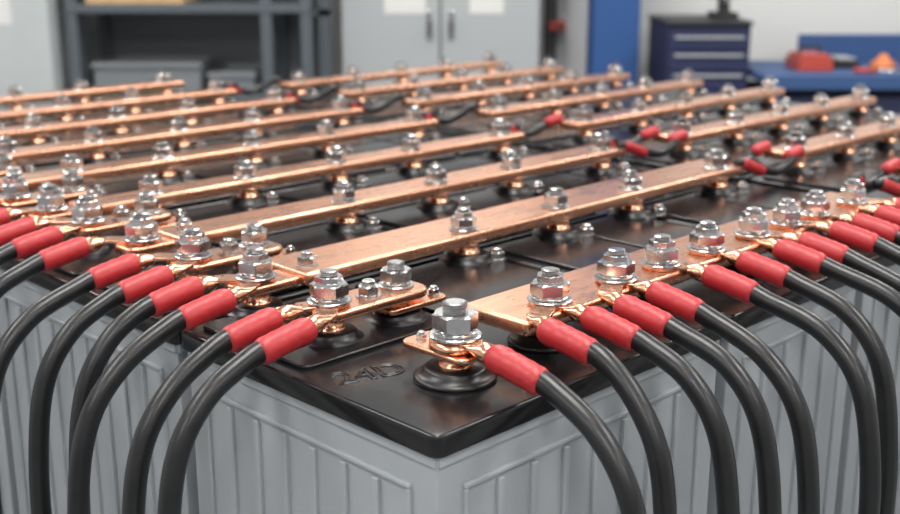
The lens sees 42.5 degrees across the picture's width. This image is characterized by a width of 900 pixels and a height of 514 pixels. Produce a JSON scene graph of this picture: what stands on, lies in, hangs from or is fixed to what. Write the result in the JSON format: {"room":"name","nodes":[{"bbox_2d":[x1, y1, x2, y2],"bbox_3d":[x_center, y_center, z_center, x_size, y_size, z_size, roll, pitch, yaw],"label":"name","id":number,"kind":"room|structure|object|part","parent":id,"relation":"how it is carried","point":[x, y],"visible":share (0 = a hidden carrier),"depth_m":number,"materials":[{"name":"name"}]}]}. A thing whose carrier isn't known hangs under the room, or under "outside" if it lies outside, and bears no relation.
{"room":"workshop","nodes":[
{"label":"workshop","id":0,"kind":"room"},
{"bbox_2d":[0,197,29,201],"bbox_3d":[-0.638,0.389,1.566,0.236,0.942,0.038,-15,21,-43],"label":"cable","id":1,"kind":"object","parent":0,"point":[23,199],"depth_m":1.49,"materials":[{"name":"orange metal"}]},
{"bbox_2d":[0,207,66,225],"bbox_3d":[-0.574,0.406,1.504,0.236,0.942,0.059,-15,21,-43],"label":"cable","id":2,"kind":"object","parent":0,"point":[8,215],"depth_m":1.43,"materials":[{"name":"orange metal"}]},
{"bbox_2d":[11,138,87,167],"bbox_3d":[-0.883,0.069,2.052,0.405,0.504,0.424,-15,21,-43],"label":"battery","id":3,"kind":"object","parent":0,"point":[52,161],"depth_m":1.94,"materials":[{"name":"black plastic"}]},
{"bbox_2d":[0,223,101,266],"bbox_3d":[-0.503,0.427,1.428,0.246,0.942,0.044,-15,21,-43],"label":"cable","id":4,"kind":"object","parent":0,"point":[24,246],"depth_m":1.31,"materials":[{"name":"red plastic"}]},
{"bbox_2d":[0,217,103,246],"bbox_3d":[-0.517,0.421,1.449,0.236,0.942,0.081,-15,21,-43],"label":"cable","id":5,"kind":"object","parent":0,"point":[10,231],"depth_m":1.37,"materials":[{"name":"red plastic"}]},
{"bbox_2d":[0,100,108,127],"bbox_3d":[-0.903,-0.068,2.552,0.324,0.504,0.289,15,21,43],"label":"battery","id":6,"kind":"object","parent":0,"point":[92,114],"depth_m":2.45,"materials":[{"name":"black plastic"}]},
{"bbox_2d":[0,236,158,297],"bbox_3d":[-0.427,0.445,1.362,0.236,0.942,0.072,-15,21,-43],"label":"cable","id":7,"kind":"object","parent":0,"point":[78,248],"depth_m":1.26,"materials":[{"name":"red plastic"}]},
{"bbox_2d":[0,253,210,513],"bbox_3d":[-0.361,0.466,1.285,0.256,0.942,0.072,-15,21,-43],"label":"cable","id":8,"kind":"object","parent":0,"point":[105,274],"depth_m":1.17,"materials":[{"name":"black rubber"}]},
{"bbox_2d":[28,260,198,513],"bbox_3d":[-0.334,0.469,1.276,0.231,0.942,0.055,-15,21,-43],"label":"cable","id":9,"kind":"object","parent":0,"point":[132,289],"depth_m":1.11,"materials":[{"name":"black rubber"}]},
{"bbox_2d":[0,165,238,513],"bbox_3d":[-0.579,0.149,1.759,0.405,0.504,0.424,-15,21,-43],"label":"battery","id":10,"kind":"object","parent":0,"point":[125,183],"depth_m":1.53,"materials":[{"name":"black plastic"}]},
{"bbox_2d":[25,121,240,156],"bbox_3d":[-0.634,0.003,2.293,0.289,0.504,0.424,-15,21,-43],"label":"battery","id":11,"kind":"object","parent":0,"point":[151,126],"depth_m":2.17,"materials":[{"name":"black plastic"}]},
{"bbox_2d":[70,90,229,110],"bbox_3d":[-0.694,-0.123,2.753,0.289,0.504,0.324,-15,21,-43],"label":"battery","id":12,"kind":"object","parent":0,"point":[172,105],"depth_m":2.67,"materials":[{"name":"black plastic"}]},
{"bbox_2d":[67,281,271,513],"bbox_3d":[-0.260,0.491,1.194,0.246,0.942,0.055,-15,21,-43],"label":"cable","id":13,"kind":"object","parent":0,"point":[202,310],"depth_m":1.03,"materials":[{"name":"black rubber"}]},
{"bbox_2d":[69,274,274,513],"bbox_3d":[-0.266,0.484,1.221,0.216,0.942,0.067,-15,21,-43],"label":"cable","id":14,"kind":"object","parent":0,"point":[163,300],"depth_m":1.09,"materials":[{"name":"black rubber"}]},
{"bbox_2d":[0,203,446,513],"bbox_3d":[-0.274,0.230,1.465,0.405,0.504,0.427,-15,21,-43],"label":"battery","id":15,"kind":"object","parent":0,"point":[121,417],"depth_m":1.31,"materials":[{"name":"grey plastic"}]},
{"bbox_2d":[122,301,348,513],"bbox_3d":[-0.186,0.510,1.126,0.241,0.942,0.043,-15,21,-43],"label":"cable","id":16,"kind":"object","parent":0,"point":[238,335],"depth_m":0.98,"materials":[{"name":"black rubber"}]},
{"bbox_2d":[157,304,348,513],"bbox_3d":[-0.172,0.512,1.117,0.234,0.942,0.064,-15,21,-43],"label":"cable","id":17,"kind":"object","parent":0,"point":[301,332],"depth_m":0.95,"materials":[{"name":"black rubber"}]},
{"bbox_2d":[122,140,396,194],"bbox_3d":[-0.330,0.083,2.000,0.289,0.504,0.424,-15,21,-43],"label":"battery","id":18,"kind":"object","parent":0,"point":[208,170],"depth_m":1.88,"materials":[{"name":"black plastic"}]},
{"bbox_2d":[160,108,362,136],"bbox_3d":[-0.425,-0.052,2.494,0.289,0.504,0.424,-15,21,-43],"label":"battery","id":19,"kind":"object","parent":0,"point":[231,116],"depth_m":2.36,"materials":[{"name":"black plastic"}]},
{"bbox_2d":[282,91,508,122],"bbox_3d":[-0.153,-0.124,2.756,0.410,0.504,0.424,-15,21,-43],"label":"battery","id":20,"kind":"object","parent":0,"point":[395,110],"depth_m":2.58,"materials":[{"name":"black plastic"}]},
{"bbox_2d":[277,122,518,168],"bbox_3d":[-0.121,0.028,2.201,0.424,0.504,0.289,15,21,43],"label":"battery","id":21,"kind":"object","parent":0,"point":[377,143],"depth_m":2.08,"materials":[{"name":"black plastic"}]},
{"bbox_2d":[277,172,609,248],"bbox_3d":[-0.025,0.164,1.705,0.289,0.504,0.427,-15,21,-43],"label":"battery","id":22,"kind":"object","parent":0,"point":[393,217],"depth_m":1.61,"materials":[{"name":"black plastic"}]},
{"bbox_2d":[181,261,721,513],"bbox_3d":[0.007,0.304,1.193,0.405,0.504,0.357,-15,21,-43],"label":"battery","id":23,"kind":"object","parent":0,"point":[349,429],"depth_m":1.01,"materials":[{"name":"grey plastic"}]},
{"bbox_2d":[88,0,899,88],"bbox_3d":[0.000,-1.679,5.191,8.000,3.100,0.100,0,15,0],"label":"wall","id":24,"kind":"structure","parent":0,"point":[776,28],"depth_m":5.30,"materials":[{"name":"white paint"}]},
{"bbox_2d":[541,0,564,77],"bbox_3d":[0.470,-1.649,5.080,0.100,2.100,0.130,0,15,0],"label":"conduit","id":25,"kind":"object","parent":24,"relation":"attached to","point":[548,3],"visible":0.35,"depth_m":5.20,"materials":[{"name":"black metal"}]},
{"bbox_2d":[550,20,565,30],"bbox_3d":[0.482,-1.046,5.227,0.075,0.040,0.165,0,15,0],"label":"box","id":26,"kind":"object","parent":24,"relation":"attached to","point":[559,25],"visible":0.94,"depth_m":5.19,"materials":[{"name":"red plastic"}]},
{"bbox_2d":[429,76,609,101],"bbox_3d":[0.146,-0.203,3.045,0.424,0.504,0.424,-15,21,-43],"label":"battery","id":27,"kind":"object","parent":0,"point":[489,84],"depth_m":2.90,"materials":[{"name":"black plastic"}]},
{"bbox_2d":[383,101,662,149],"bbox_3d":[0.151,-0.044,2.463,0.424,0.504,0.410,15,21,43],"label":"battery","id":28,"kind":"object","parent":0,"point":[469,124],"depth_m":2.30,"materials":[{"name":"black plastic"}]},
{"bbox_2d":[428,148,728,210],"bbox_3d":[0.184,0.109,1.907,0.289,0.504,0.427,-15,21,-43],"label":"battery","id":29,"kind":"object","parent":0,"point":[569,178],"depth_m":1.81,"materials":[{"name":"black plastic"}]},
{"bbox_2d":[562,89,760,121],"bbox_3d":[0.450,-0.122,2.752,0.424,0.504,0.424,-15,21,-43],"label":"battery","id":30,"kind":"object","parent":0,"point":[670,96],"depth_m":2.63,"materials":[{"name":"black plastic"}]},
{"bbox_2d":[484,216,855,513],"bbox_3d":[0.257,0.238,1.434,0.289,0.504,0.357,-15,21,-43],"label":"battery","id":31,"kind":"object","parent":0,"point":[820,379],"depth_m":1.31,"materials":[{"name":"grey plastic"}]},
{"bbox_2d":[540,121,862,183],"bbox_3d":[0.456,0.037,2.169,0.410,0.504,0.427,-15,21,-43],"label":"battery","id":32,"kind":"object","parent":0,"point":[735,150],"depth_m":2.06,"materials":[{"name":"black plastic"}]},
{"bbox_2d":[646,183,899,513],"bbox_3d":[0.465,0.183,1.635,0.289,0.504,0.357,-15,21,-43],"label":"battery","id":33,"kind":"object","parent":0,"point":[687,210],"depth_m":1.46,"materials":[{"name":"grey plastic"}]},
{"bbox_2d":[697,102,899,147],"bbox_3d":[0.755,-0.042,2.457,0.424,0.504,0.427,-15,21,-43],"label":"battery","id":34,"kind":"object","parent":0,"point":[812,130],"depth_m":2.36,"materials":[{"name":"black plastic"}]},
{"bbox_2d":[749,147,899,198],"bbox_3d":[0.737,0.111,1.897,0.410,0.504,0.357,-15,21,-43],"label":"battery","id":35,"kind":"object","parent":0,"point":[837,172],"depth_m":1.81,"materials":[{"name":"black plastic"}]},
{"bbox_2d":[846,197,899,208],"bbox_3d":[0.606,0.400,1.519,0.077,0.946,0.275,-15,21,-43],"label":"cable","id":36,"kind":"object","parent":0,"point":[894,202],"depth_m":1.46,"materials":[{"name":"orange metal"}]},
{"bbox_3d":[0.000,0.986,1.514,8.000,0.100,8.400,0,15,0],"label":"floor","id":37,"kind":"structure","parent":0,"visible":0},
{"bbox_2d":[0,0,92,105],"bbox_3d":[-1.990,-0.977,4.801,0.820,1.950,0.522,0,15,0],"label":"locker","id":38,"kind":"object","parent":37,"relation":"on","point":[34,57],"visible":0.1,"depth_m":4.61,"materials":[{"name":"grey metal"}]},
{"bbox_2d":[64,0,332,100],"bbox_3d":[-1.015,-1.009,4.864,1.050,1.980,0.484,0,15,0],"label":"shelving","id":39,"kind":"object","parent":37,"relation":"on","point":[282,36],"visible":0.27,"depth_m":5.09,"materials":[{"name":"grey metal"}]},
{"bbox_2d":[85,0,195,3],"bbox_3d":[-1.265,-1.152,4.785,0.390,0.187,0.361,0,15,0],"label":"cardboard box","id":40,"kind":"object","parent":39,"relation":"in","point":[86,1],"visible":1,"depth_m":4.63,"materials":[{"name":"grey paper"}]},
{"bbox_2d":[91,55,216,91],"bbox_3d":[-1.235,-0.775,4.889,0.446,0.125,0.360,0,15,0],"label":"storage bin","id":41,"kind":"object","parent":39,"relation":"in","point":[193,70],"visible":0.7,"depth_m":4.73,"materials":[{"name":"grey plastic"}]},
{"bbox_2d":[207,64,262,87],"bbox_3d":[-0.890,-0.756,4.894,0.196,0.085,0.360,0,15,0],"label":"storage bin","id":42,"kind":"object","parent":39,"relation":"in","point":[244,75],"visible":0.54,"depth_m":4.73,"materials":[{"name":"grey plastic"}]},
{"bbox_2d":[341,0,539,88],"bbox_3d":[-0.040,-1.029,4.994,0.820,1.950,0.522,0,15,0],"label":"tall cabinet","id":43,"kind":"object","parent":37,"relation":"on","point":[377,35],"visible":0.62,"depth_m":4.78,"materials":[{"name":"grey metal"}]},
{"bbox_2d":[586,0,640,85],"bbox_3d":[0.710,-1.593,4.877,0.280,3.100,0.290,0,15,0],"label":"steel column","id":44,"kind":"structure","parent":37,"relation":"on","point":[613,26],"depth_m":4.95,"materials":[{"name":"blue metal"}]},
{"bbox_2d":[647,14,753,94],"bbox_3d":[1.050,-0.533,5.008,0.352,0.985,0.467,0,15,0],"label":"tool chest","id":45,"kind":"object","parent":37,"relation":"on","point":[716,51],"visible":0.41,"depth_m":4.71,"materials":[{"name":"blue paint"}]},
{"bbox_2d":[707,0,738,18],"bbox_3d":[1.140,-1.064,4.846,0.140,0.125,0.190,0,15,0],"label":"bench vise","id":46,"kind":"object","parent":45,"relation":"on","point":[723,11],"visible":1,"depth_m":4.82,"materials":[{"name":"black metal"}]},
{"bbox_2d":[747,34,899,113],"bbox_3d":[2.070,-0.466,4.924,1.660,0.900,0.656,0,15,0],"label":"workbench","id":47,"kind":"object","parent":37,"relation":"on","point":[801,87],"visible":0.15,"depth_m":4.98,"materials":[{"name":"blue metal"}]},
{"bbox_2d":[785,45,833,70],"bbox_3d":[1.490,-0.830,4.801,0.140,0.095,0.200,0,15,0],"label":"toolbox","id":48,"kind":"object","parent":47,"relation":"on","point":[799,60],"visible":1,"depth_m":4.72,"materials":[{"name":"red plastic"}]},
{"bbox_2d":[831,55,858,67],"bbox_3d":[1.650,-0.824,4.880,0.100,0.042,0.150,0,15,0],"label":"case","id":49,"kind":"object","parent":47,"relation":"on","point":[840,61],"visible":0.77,"depth_m":4.81,"materials":[{"name":"black plastic"}]},
{"bbox_2d":[853,67,899,73],"bbox_3d":[1.710,-0.744,4.625,0.186,0.022,0.021,4,16,14],"label":"screwdriver","id":50,"kind":"object","parent":47,"relation":"on","point":[855,70],"visible":1,"depth_m":4.62,"materials":[{"name":"red plastic"}]},
{"bbox_2d":[870,54,895,69],"bbox_3d":[1.780,-0.802,4.757,0.100,0.064,0.100,0,15,0],"label":"pot","id":51,"kind":"object","parent":47,"relation":"on","point":[883,62],"visible":0.89,"depth_m":4.73,"materials":[{"name":"orange plastic"}]},
{"bbox_3d":[0.061,0.498,2.272,1.880,0.440,2.280,-15,21,-43],"label":"battery rack","id":52,"kind":"object","parent":37,"relation":"on","visible":0},
{"bbox_2d":[0,167,24,192],"bbox_3d":[-0.637,-0.100,1.600,0.066,0.068,0.098,15,21,43],"label":"terminal link","id":53,"kind":"object","parent":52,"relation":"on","point":[13,169],"visible":0.3,"depth_m":1.61,"materials":[{"name":"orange metal"}]},
{"bbox_2d":[0,151,34,192],"bbox_3d":[-0.686,-0.125,1.691,0.066,0.068,0.161,15,21,43],"label":"terminal link","id":54,"kind":"object","parent":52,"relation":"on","point":[6,165],"visible":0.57,"depth_m":1.71,"materials":[{"name":"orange metal"}]},
{"bbox_2d":[0,171,106,218],"bbox_3d":[-0.534,-0.085,1.544,0.066,0.068,0.161,15,21,43],"label":"terminal link","id":55,"kind":"object","parent":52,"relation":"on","point":[13,186],"visible":0.56,"depth_m":1.51,"materials":[{"name":"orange metal"}]},
{"bbox_2d":[26,184,101,238],"bbox_3d":[-0.485,-0.060,1.454,0.098,0.068,0.066,-15,21,-43],"label":"terminal link","id":56,"kind":"object","parent":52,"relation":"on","point":[50,198],"visible":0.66,"depth_m":1.43,"materials":[{"name":"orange metal"}]},
{"bbox_2d":[0,70,184,109],"bbox_3d":[-0.930,-0.336,2.470,0.830,0.065,0.076,-15,21,-43],"label":"copper busbar","id":57,"kind":"object","parent":52,"relation":"on","point":[15,99],"visible":0.67,"depth_m":2.57,"materials":[{"name":"orange metal"}]},
{"bbox_2d":[0,78,236,127],"bbox_3d":[-0.778,-0.296,2.324,0.830,0.065,0.076,-15,21,-43],"label":"copper busbar","id":58,"kind":"object","parent":52,"relation":"on","point":[132,101],"visible":0.82,"depth_m":2.41,"materials":[{"name":"orange metal"}]},
{"bbox_2d":[70,192,184,254],"bbox_3d":[-0.398,-0.049,1.412,0.066,0.068,0.161,15,21,43],"label":"terminal link","id":59,"kind":"object","parent":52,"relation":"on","point":[86,211],"visible":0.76,"depth_m":1.38,"materials":[{"name":"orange metal"}]},
{"bbox_2d":[0,86,295,147],"bbox_3d":[-0.626,-0.256,2.177,0.830,0.065,0.076,-15,21,-43],"label":"copper busbar","id":60,"kind":"object","parent":52,"relation":"on","point":[117,119],"visible":0.81,"depth_m":2.19,"materials":[{"name":"orange metal"}]},
{"bbox_2d":[114,211,192,272],"bbox_3d":[-0.333,-0.020,1.307,0.098,0.068,0.066,-15,21,-43],"label":"terminal link","id":61,"kind":"object","parent":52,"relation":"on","point":[141,228],"visible":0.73,"depth_m":1.28,"materials":[{"name":"orange metal"}]},
{"bbox_2d":[0,95,362,172],"bbox_3d":[-0.474,-0.216,2.030,0.830,0.065,0.076,-15,21,-43],"label":"copper busbar","id":62,"kind":"object","parent":52,"relation":"on","point":[93,143],"visible":0.84,"depth_m":2.02,"materials":[{"name":"orange metal"}]},
{"bbox_2d":[0,106,440,192],"bbox_3d":[-0.322,-0.176,1.884,0.830,0.065,0.076,-15,21,-43],"label":"copper busbar","id":63,"kind":"object","parent":52,"relation":"on","point":[163,160],"visible":0.82,"depth_m":1.86,"materials":[{"name":"orange metal"}]},
{"bbox_2d":[168,222,295,292],"bbox_3d":[-0.238,-0.006,1.258,0.066,0.068,0.161,15,21,43],"label":"terminal link","id":64,"kind":"object","parent":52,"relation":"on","point":[192,244],"visible":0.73,"depth_m":1.23,"materials":[{"name":"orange metal"}]},
{"bbox_2d":[222,77,280,94],"bbox_3d":[-0.461,-0.394,2.682,0.028,0.037,0.166,13,20,39],"label":"jumper cable","id":65,"kind":"object","parent":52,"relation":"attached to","point":[233,85],"visible":0.88,"depth_m":2.69,"materials":[{"name":"black rubber"}]},
{"bbox_2d":[224,246,318,318],"bbox_3d":[-0.178,0.020,1.163,0.066,0.068,0.106,15,21,43],"label":"terminal link","id":66,"kind":"object","parent":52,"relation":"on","point":[255,265],"visible":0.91,"depth_m":1.14,"materials":[{"name":"orange metal"}]},
{"bbox_2d":[68,118,528,216],"bbox_3d":[-0.170,-0.136,1.737,0.830,0.065,0.076,-15,21,-43],"label":"copper busbar","id":67,"kind":"object","parent":52,"relation":"on","point":[246,180],"visible":0.84,"depth_m":1.71,"materials":[{"name":"orange metal"}]},
{"bbox_2d":[281,84,339,103],"bbox_3d":[-0.309,-0.354,2.535,0.028,0.037,0.166,13,20,39],"label":"jumper cable","id":68,"kind":"object","parent":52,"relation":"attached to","point":[288,93],"visible":0.79,"depth_m":2.54,"materials":[{"name":"black rubber"}]},
{"bbox_2d":[301,259,445,347],"bbox_3d":[-0.076,0.035,1.106,0.166,0.068,0.066,-15,21,-43],"label":"terminal link","id":69,"kind":"object","parent":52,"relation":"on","point":[396,300],"visible":0.94,"depth_m":1.09,"materials":[{"name":"orange metal"}]},
{"bbox_2d":[347,93,405,113],"bbox_3d":[-0.157,-0.314,2.389,0.028,0.037,0.166,13,20,39],"label":"jumper cable","id":70,"kind":"object","parent":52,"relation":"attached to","point":[357,103],"visible":0.84,"depth_m":2.40,"materials":[{"name":"black rubber"}]},
{"bbox_2d":[278,51,503,96],"bbox_3d":[-0.121,-0.470,2.958,0.076,0.065,0.740,15,21,43],"label":"copper busbar","id":71,"kind":"object","parent":52,"relation":"on","point":[298,82],"visible":0.68,"depth_m":2.92,"materials":[{"name":"orange metal"}]},
{"bbox_2d":[157,132,628,243],"bbox_3d":[-0.021,-0.096,1.593,0.830,0.065,0.084,-15,21,-43],"label":"copper busbar","id":72,"kind":"object","parent":52,"relation":"on","point":[344,203],"visible":0.97,"depth_m":1.57,"materials":[{"name":"orange metal"}]},
{"bbox_2d":[403,298,496,393],"bbox_3d":[-0.001,0.069,0.984,0.072,0.068,0.086,-15,21,-43],"label":"terminal","id":73,"kind":"object","parent":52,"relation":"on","point":[452,369],"visible":0.95,"depth_m":0.96,"materials":[{"name":"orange metal"}]},
{"bbox_3d":[0.004,0.085,0.983,0.072,0.036,0.072,-15,21,-43],"label":"terminal post","id":74,"kind":"part","parent":73,"relation":"part of","materials":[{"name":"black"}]},
{"bbox_2d":[459,339,645,513],"bbox_3d":[0.073,0.535,1.035,0.037,0.942,0.232,-15,21,-43],"label":"cable","id":75,"kind":"object","parent":73,"relation":"attached to","point":[502,361],"depth_m":0.89,"materials":[{"name":"black rubber"}]},
{"bbox_2d":[336,57,565,105],"bbox_3d":[0.031,-0.430,2.811,0.740,0.065,0.076,-15,21,-43],"label":"copper busbar","id":76,"kind":"object","parent":52,"relation":"on","point":[357,90],"visible":0.83,"depth_m":2.79,"materials":[{"name":"orange metal"}]},
{"bbox_2d":[423,103,478,124],"bbox_3d":[-0.005,-0.273,2.242,0.028,0.037,0.166,13,20,39],"label":"jumper cable","id":77,"kind":"object","parent":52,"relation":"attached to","point":[431,114],"visible":0.76,"depth_m":2.25,"materials":[{"name":"black rubber"}]},
{"bbox_2d":[272,149,749,285],"bbox_3d":[0.128,-0.059,1.456,0.820,0.065,0.102,-15,21,-43],"label":"copper busbar","id":78,"kind":"object","parent":52,"relation":"on","point":[460,234],"visible":1,"depth_m":1.42,"materials":[{"name":"orange metal"}]},
{"bbox_2d":[401,63,633,115],"bbox_3d":[0.183,-0.390,2.665,0.740,0.065,0.076,-15,21,-43],"label":"copper busbar","id":79,"kind":"object","parent":52,"relation":"on","point":[424,98],"visible":0.86,"depth_m":2.65,"materials":[{"name":"orange metal"}]},
{"bbox_2d":[509,113,563,137],"bbox_3d":[0.147,-0.234,2.095,0.029,0.038,0.166,13,20,40],"label":"jumper cable","id":80,"kind":"object","parent":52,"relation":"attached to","point":[549,121],"visible":0.8,"depth_m":2.12,"materials":[{"name":"black rubber"}]},
{"bbox_2d":[475,69,708,127],"bbox_3d":[0.335,-0.349,2.518,0.076,0.065,0.740,15,21,43],"label":"copper busbar","id":81,"kind":"object","parent":52,"relation":"on","point":[500,108],"visible":0.88,"depth_m":2.50,"materials":[{"name":"orange metal"}]},
{"bbox_2d":[608,126,659,146],"bbox_3d":[0.299,-0.194,1.949,0.029,0.038,0.166,13,20,40],"label":"jumper cable","id":82,"kind":"object","parent":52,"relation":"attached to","point":[646,134],"visible":0.52,"depth_m":1.98,"materials":[{"name":"red plastic"}]},
{"bbox_2d":[617,130,687,157],"bbox_3d":[0.339,-0.183,1.911,0.166,0.038,0.029,-13,20,-40],"label":"jumper cable","id":83,"kind":"object","parent":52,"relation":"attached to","point":[632,146],"visible":1,"depth_m":1.89,"materials":[{"name":"rubber"}]},
{"bbox_2d":[468,178,881,353],"bbox_3d":[0.287,-0.013,1.274,0.700,0.072,0.085,-15,21,-43],"label":"copper busbar","id":84,"kind":"object","parent":52,"relation":"on","point":[507,310],"visible":0.77,"depth_m":1.16,"materials":[{"name":"orange metal"}]},
{"bbox_2d":[526,305,676,513],"bbox_3d":[0.135,0.512,1.109,0.086,0.946,0.208,-15,21,-43],"label":"cable","id":85,"kind":"object","parent":84,"relation":"attached to","point":[553,333],"depth_m":0.94,"materials":[{"name":"black rubber"}]},
{"bbox_2d":[529,302,739,513],"bbox_3d":[0.159,0.509,1.121,0.226,0.946,0.039,15,21,43],"label":"cable","id":86,"kind":"object","parent":84,"relation":"attached to","point":[595,320],"depth_m":0.97,"materials":[{"name":"black rubber"}]},
{"bbox_2d":[596,280,781,513],"bbox_3d":[0.218,0.496,1.169,0.079,0.946,0.238,-15,21,-43],"label":"cable","id":87,"kind":"object","parent":84,"relation":"attached to","point":[660,323],"depth_m":0.99,"materials":[{"name":"black rubber"}]},
{"bbox_2d":[596,279,819,513],"bbox_3d":[0.237,0.493,1.181,0.039,0.946,0.248,-15,21,-43],"label":"cable","id":88,"kind":"object","parent":84,"relation":"attached to","point":[688,307],"depth_m":1.02,"materials":[{"name":"black rubber"}]},
{"bbox_2d":[643,262,880,513],"bbox_3d":[0.301,0.479,1.231,0.052,0.946,0.265,-15,21,-43],"label":"cable","id":89,"kind":"object","parent":84,"relation":"attached to","point":[723,280],"depth_m":1.07,"materials":[{"name":"black rubber"}]},
{"bbox_2d":[688,249,897,513],"bbox_3d":[0.348,0.463,1.290,0.040,0.946,0.245,-15,21,-43],"label":"cable","id":90,"kind":"object","parent":84,"relation":"attached to","point":[750,263],"depth_m":1.14,"materials":[{"name":"black rubber"}]},
{"bbox_2d":[735,231,899,292],"bbox_3d":[0.436,0.446,1.351,0.067,0.946,0.280,-15,21,-43],"label":"cable","id":91,"kind":"object","parent":84,"relation":"attached to","point":[841,253],"depth_m":1.26,"materials":[{"name":"red plastic"}]},
{"bbox_2d":[742,237,899,317],"bbox_3d":[0.420,0.449,1.342,0.270,0.946,0.043,15,21,43],"label":"cable","id":92,"kind":"object","parent":84,"relation":"attached to","point":[793,253],"depth_m":1.22,"materials":[{"name":"black rubber"}]},
{"bbox_2d":[770,220,899,265],"bbox_3d":[0.485,0.431,1.405,0.065,0.946,0.270,-15,21,-43],"label":"cable","id":93,"kind":"object","parent":84,"relation":"attached to","point":[850,235],"depth_m":1.32,"materials":[{"name":"red plastic"}]},
{"bbox_2d":[801,212,899,245],"bbox_3d":[0.532,0.421,1.444,0.055,0.946,0.280,-15,21,-43],"label":"cable","id":94,"kind":"object","parent":84,"relation":"attached to","point":[889,231],"depth_m":1.37,"materials":[{"name":"red plastic"}]},
{"bbox_2d":[836,201,899,226],"bbox_3d":[0.589,0.404,1.505,0.270,0.946,0.041,15,21,43],"label":"cable","id":95,"kind":"object","parent":84,"relation":"attached to","point":[890,214],"depth_m":1.42,"materials":[{"name":"red plastic"}]},
{"bbox_2d":[559,76,790,140],"bbox_3d":[0.487,-0.309,2.371,0.740,0.065,0.076,-15,21,-43],"label":"copper busbar","id":96,"kind":"object","parent":52,"relation":"on","point":[584,122],"visible":0.88,"depth_m":2.34,"materials":[{"name":"orange metal"}]},
{"bbox_2d":[723,140,771,163],"bbox_3d":[0.452,-0.153,1.802,0.029,0.038,0.166,13,20,40],"label":"jumper cable","id":97,"kind":"object","parent":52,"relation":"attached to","point":[756,150],"visible":0.52,"depth_m":1.83,"materials":[{"name":"red plastic"}]},
{"bbox_2d":[653,85,882,155],"bbox_3d":[0.638,-0.270,2.226,0.740,0.065,0.080,-15,21,-43],"label":"copper busbar","id":98,"kind":"object","parent":52,"relation":"on","point":[735,124],"visible":0.95,"depth_m":2.21,"materials":[{"name":"orange metal"}]},
{"bbox_2d":[733,145,804,175],"bbox_3d":[0.491,-0.143,1.764,0.166,0.038,0.029,-13,20,-40],"label":"jumper cable","id":99,"kind":"object","parent":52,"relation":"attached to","point":[751,164],"visible":1,"depth_m":1.74,"materials":[{"name":"rubber"}]},
{"bbox_2d":[763,112,899,173],"bbox_3d":[0.790,-0.230,2.079,0.740,0.065,0.080,-15,21,-43],"label":"copper busbar","id":100,"kind":"object","parent":52,"relation":"on","point":[842,143],"visible":0.91,"depth_m":1.96,"materials":[{"name":"orange metal"}]},
{"bbox_2d":[848,158,899,189],"bbox_3d":[0.604,-0.113,1.655,0.029,0.038,0.166,13,20,40],"label":"jumper cable","id":101,"kind":"object","parent":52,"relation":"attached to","point":[891,166],"visible":0.69,"depth_m":1.68,"materials":[{"name":"red rubber"}]},
{"bbox_2d":[872,176,899,197],"bbox_3d":[0.643,-0.103,1.617,0.166,0.038,0.029,-13,20,-40],"label":"jumper cable","id":102,"kind":"object","parent":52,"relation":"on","point":[890,185],"visible":0.99,"depth_m":1.57,"materials":[{"name":"red plastic"}]},
{"bbox_2d":[893,169,899,176],"bbox_3d":[0.942,-0.189,1.933,0.080,0.065,0.740,15,21,43],"label":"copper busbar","id":103,"kind":"object","parent":52,"relation":"on","point":[897,173],"visible":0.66,"depth_m":1.70,"materials":[{"name":"orange metal"}]}
]}

